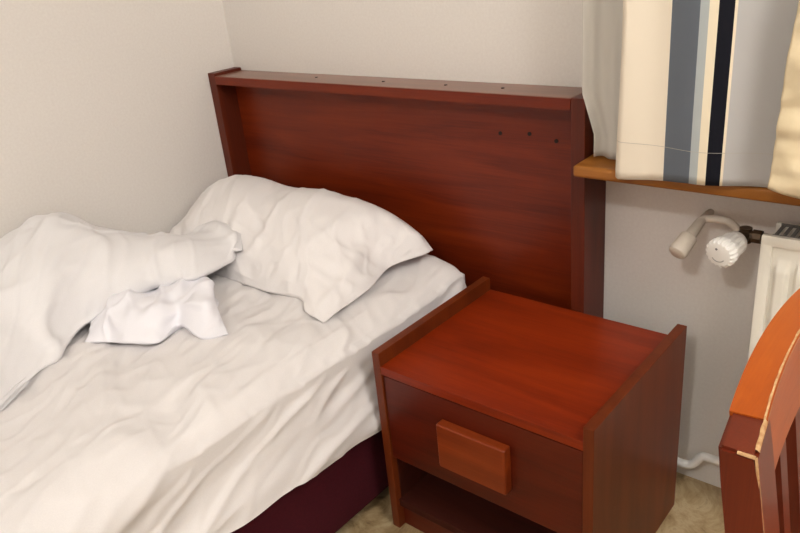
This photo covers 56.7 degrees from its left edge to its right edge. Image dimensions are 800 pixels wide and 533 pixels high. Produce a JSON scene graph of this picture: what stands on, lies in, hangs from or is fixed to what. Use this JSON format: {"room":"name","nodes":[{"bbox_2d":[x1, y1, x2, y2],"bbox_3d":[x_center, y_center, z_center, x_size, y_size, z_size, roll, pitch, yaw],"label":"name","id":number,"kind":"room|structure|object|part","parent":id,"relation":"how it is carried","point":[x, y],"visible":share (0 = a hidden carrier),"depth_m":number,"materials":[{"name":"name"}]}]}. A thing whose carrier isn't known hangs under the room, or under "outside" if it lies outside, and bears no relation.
{"room":"bedroom","nodes":[
{"label":"bedroom","id":0,"kind":"room"},
{"bbox_2d":[0,0,233,236],"bbox_3d":[-1.724,-0.273,0.899,0.120,2.500,4.040,14,31,38],"label":"wall","id":1,"kind":"structure","parent":0,"point":[108,118],"depth_m":1.95,"materials":[{"name":"white paint"}]},
{"bbox_2d":[222,0,799,487],"bbox_3d":[0.718,-0.660,1.198,3.100,2.500,0.200,14,31,38],"label":"wall","id":2,"kind":"structure","parent":0,"point":[529,42],"depth_m":1.61,"materials":[{"name":"white paint"}]},
{"bbox_2d":[573,154,799,205],"bbox_3d":[0.912,-0.108,1.124,1.296,0.027,0.260,14,31,38],"label":"windowsill","id":3,"kind":"structure","parent":2,"relation":"attached to","point":[597,167],"depth_m":1.31,"materials":[{"name":"brown wood"}]},
{"bbox_2d":[677,452,718,468],"bbox_3d":[0.643,0.402,1.637,0.361,0.110,0.084,14,31,38],"label":"pipe","id":4,"kind":"object","parent":2,"relation":"attached to","point":[700,457],"visible":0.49,"depth_m":1.62,"materials":[{"name":"white metal"}]},
{"bbox_2d":[669,209,739,258],"bbox_3d":[0.589,-0.051,1.395,0.130,0.070,0.112,-21,28,-31],"label":"pipe","id":5,"kind":"object","parent":2,"relation":"attached to","point":[683,244],"visible":0.95,"depth_m":1.40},
{"bbox_2d":[706,225,766,267],"bbox_3d":[0.604,-0.036,1.325,0.112,0.056,0.057,-17,26,-23],"label":"radiator valve","id":6,"kind":"object","parent":5,"relation":"attached to","point":[724,250],"visible":0.96,"depth_m":1.30,"materials":[{"name":"white plastic"}]},
{"bbox_2d":[748,222,799,359],"bbox_3d":[0.996,0.235,1.181,0.805,0.514,0.128,14,31,38],"label":"radiator","id":7,"kind":"object","parent":2,"relation":"attached to","point":[778,277],"visible":0.23,"depth_m":1.30,"materials":[{"name":"white metal"}]},
{"bbox_2d":[773,223,799,238],"bbox_3d":[0.961,0.011,1.067,0.777,0.004,0.060,14,31,38],"label":"grille","id":8,"kind":"object","parent":7,"relation":"attached to","point":[786,228],"depth_m":1.30,"materials":[{"name":"grey metal"}]},
{"bbox_3d":[1.009,0.229,1.196,0.797,0.510,0.012,14,31,38],"label":"panel","id":9,"kind":"part","parent":7,"relation":"part of","materials":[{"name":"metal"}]},
{"bbox_3d":[0.759,-1.330,0.515,1.500,0.024,0.177,14,31,38],"label":"curtain rod","id":10,"kind":"object","parent":2,"relation":"attached to","visible":0},
{"bbox_2d":[582,0,622,159],"bbox_3d":[0.344,-0.814,1.141,0.029,1.344,0.140,-26,31,-37],"label":"curtain","id":11,"kind":"object","parent":10,"relation":"hanging from","point":[602,20],"visible":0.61,"depth_m":1.37,"materials":[{"name":"white fabric"}]},
{"bbox_2d":[615,0,798,187],"bbox_3d":[0.452,-0.752,0.999,0.338,1.361,0.050,17,33,41],"label":"curtain","id":12,"kind":"object","parent":10,"relation":"hanging from","point":[702,81],"visible":0.92,"depth_m":1.20,"materials":[{"name":"fabric"}]},
{"bbox_2d":[336,472,724,532],"bbox_3d":[-0.370,1.222,0.440,3.340,0.100,4.040,14,31,38],"label":"floor","id":13,"kind":"structure","parent":0,"point":[697,508],"depth_m":1.65,"materials":[{"name":"beige carpet"}]},
{"bbox_2d":[239,430,388,532],"bbox_3d":[-0.774,0.500,1.494,0.865,0.432,1.925,14,31,38],"label":"bed","id":14,"kind":"object","parent":13,"relation":"on","point":[326,503],"visible":0.02,"depth_m":1.58,"materials":[{"name":"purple fabric"}]},
{"bbox_2d":[0,254,466,532],"bbox_3d":[-0.777,0.391,1.422,0.934,0.290,1.965,14,31,38],"label":"sheet","id":15,"kind":"object","parent":14,"relation":"on","point":[182,433],"visible":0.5,"depth_m":1.38,"materials":[{"name":"white fabric"}]},
{"bbox_2d":[0,213,242,408],"bbox_3d":[-0.933,0.182,1.376,0.694,0.235,1.688,14,31,38],"label":"duvet","id":16,"kind":"object","parent":15,"relation":"on","point":[61,274],"visible":0.98,"depth_m":1.62,"materials":[{"name":"white fabric"}]},
{"bbox_2d":[169,174,432,321],"bbox_3d":[-0.344,-0.094,1.899,0.796,0.172,0.370,14,31,38],"label":"pillow","id":17,"kind":"object","parent":15,"relation":"on","point":[323,248],"visible":0.82,"depth_m":1.77,"materials":[{"name":"white fabric"}]},
{"bbox_2d":[208,67,605,317],"bbox_3d":[-0.029,-0.059,2.005,1.197,0.892,0.100,14,31,38],"label":"headboard","id":18,"kind":"object","parent":13,"relation":"on","point":[483,171],"visible":0.7,"depth_m":1.79,"materials":[{"name":"brown wood"}]},
{"bbox_3d":[-0.475,-0.173,2.362,0.032,0.892,0.099,14,31,38],"label":"panel","id":19,"kind":"part","parent":18,"relation":"part of","materials":[{"name":"brown wood"}]},
{"bbox_3d":[-0.100,-0.428,1.798,1.134,0.022,0.002,14,31,38],"label":"rail","id":20,"kind":"part","parent":18,"relation":"part of","materials":[{"name":"brown wood"}]},
{"bbox_2d":[215,70,581,98],"bbox_3d":[-0.069,-0.447,1.832,1.134,0.023,0.098,14,31,38],"label":"shelf","id":21,"kind":"object","parent":18,"relation":"attached to","point":[408,88],"depth_m":1.76,"materials":[{"name":"brown wood"}]},
{"bbox_3d":[0.418,0.058,1.649,0.031,0.884,0.099,14,31,38],"label":"panel","id":22,"kind":"part","parent":18,"relation":"part of","materials":[{"name":"brown wood"}]},
{"bbox_2d":[372,276,686,532],"bbox_3d":[0.270,0.352,1.557,0.482,0.452,0.417,14,31,38],"label":"nightstand","id":23,"kind":"object","parent":13,"relation":"on","point":[500,412],"visible":1,"depth_m":1.43,"materials":[{"name":"brown wood"}]},
{"bbox_3d":[0.098,0.304,1.705,0.019,0.452,0.399,14,31,38],"label":"panel","id":24,"kind":"part","parent":23,"relation":"part of","materials":[{"name":"brown wood"}]},
{"bbox_3d":[0.138,0.357,1.392,0.154,0.101,0.023,14,31,38],"label":"handle","id":25,"kind":"part","parent":23,"relation":"part of","materials":[{"name":"brown wood"}]},
{"bbox_2d":[399,473,556,532],"bbox_3d":[0.293,0.490,1.630,0.443,0.018,0.391,14,31,38],"label":"shelf","id":26,"kind":"object","parent":23,"relation":"attached to","point":[443,503],"depth_m":1.58,"materials":[{"name":"brown wood"}]},
{"bbox_3d":[0.150,0.352,1.408,0.439,0.202,0.018,14,31,38],"label":"drawer","id":27,"kind":"part","parent":23,"relation":"part of","materials":[{"name":"brown wood"}]},
{"bbox_3d":[0.452,0.394,1.421,0.019,0.452,0.399,14,31,38],"label":"panel","id":28,"kind":"part","parent":23,"relation":"part of","materials":[{"name":"brown wood"}]},
{"bbox_2d":[718,288,799,532],"bbox_3d":[0.609,0.473,0.764,0.503,0.814,0.422,14,31,38],"label":"wooden chair","id":29,"kind":"object","parent":13,"relation":"on","point":[759,446],"visible":1,"depth_m":0.66,"materials":[{"name":"red wood"}]},
{"bbox_3d":[0.348,0.506,0.764,0.096,0.802,0.066,14,31,38],"label":"post","id":30,"kind":"part","parent":29,"relation":"part of","materials":[{"name":"red wood"}]},
{"bbox_3d":[0.401,0.092,0.752,0.051,0.072,0.322,14,31,38],"label":"rail","id":31,"kind":"part","parent":29,"relation":"part of","materials":[{"name":"orange wood"}]},
{"bbox_2d":[767,0,799,198],"bbox_3d":[0.665,-0.688,0.781,0.382,1.343,0.054,14,31,38],"label":"curtain","id":32,"kind":"object","parent":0,"point":[784,179],"visible":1,"depth_m":1.11,"materials":[{"name":"beige fabric"}]}
]}

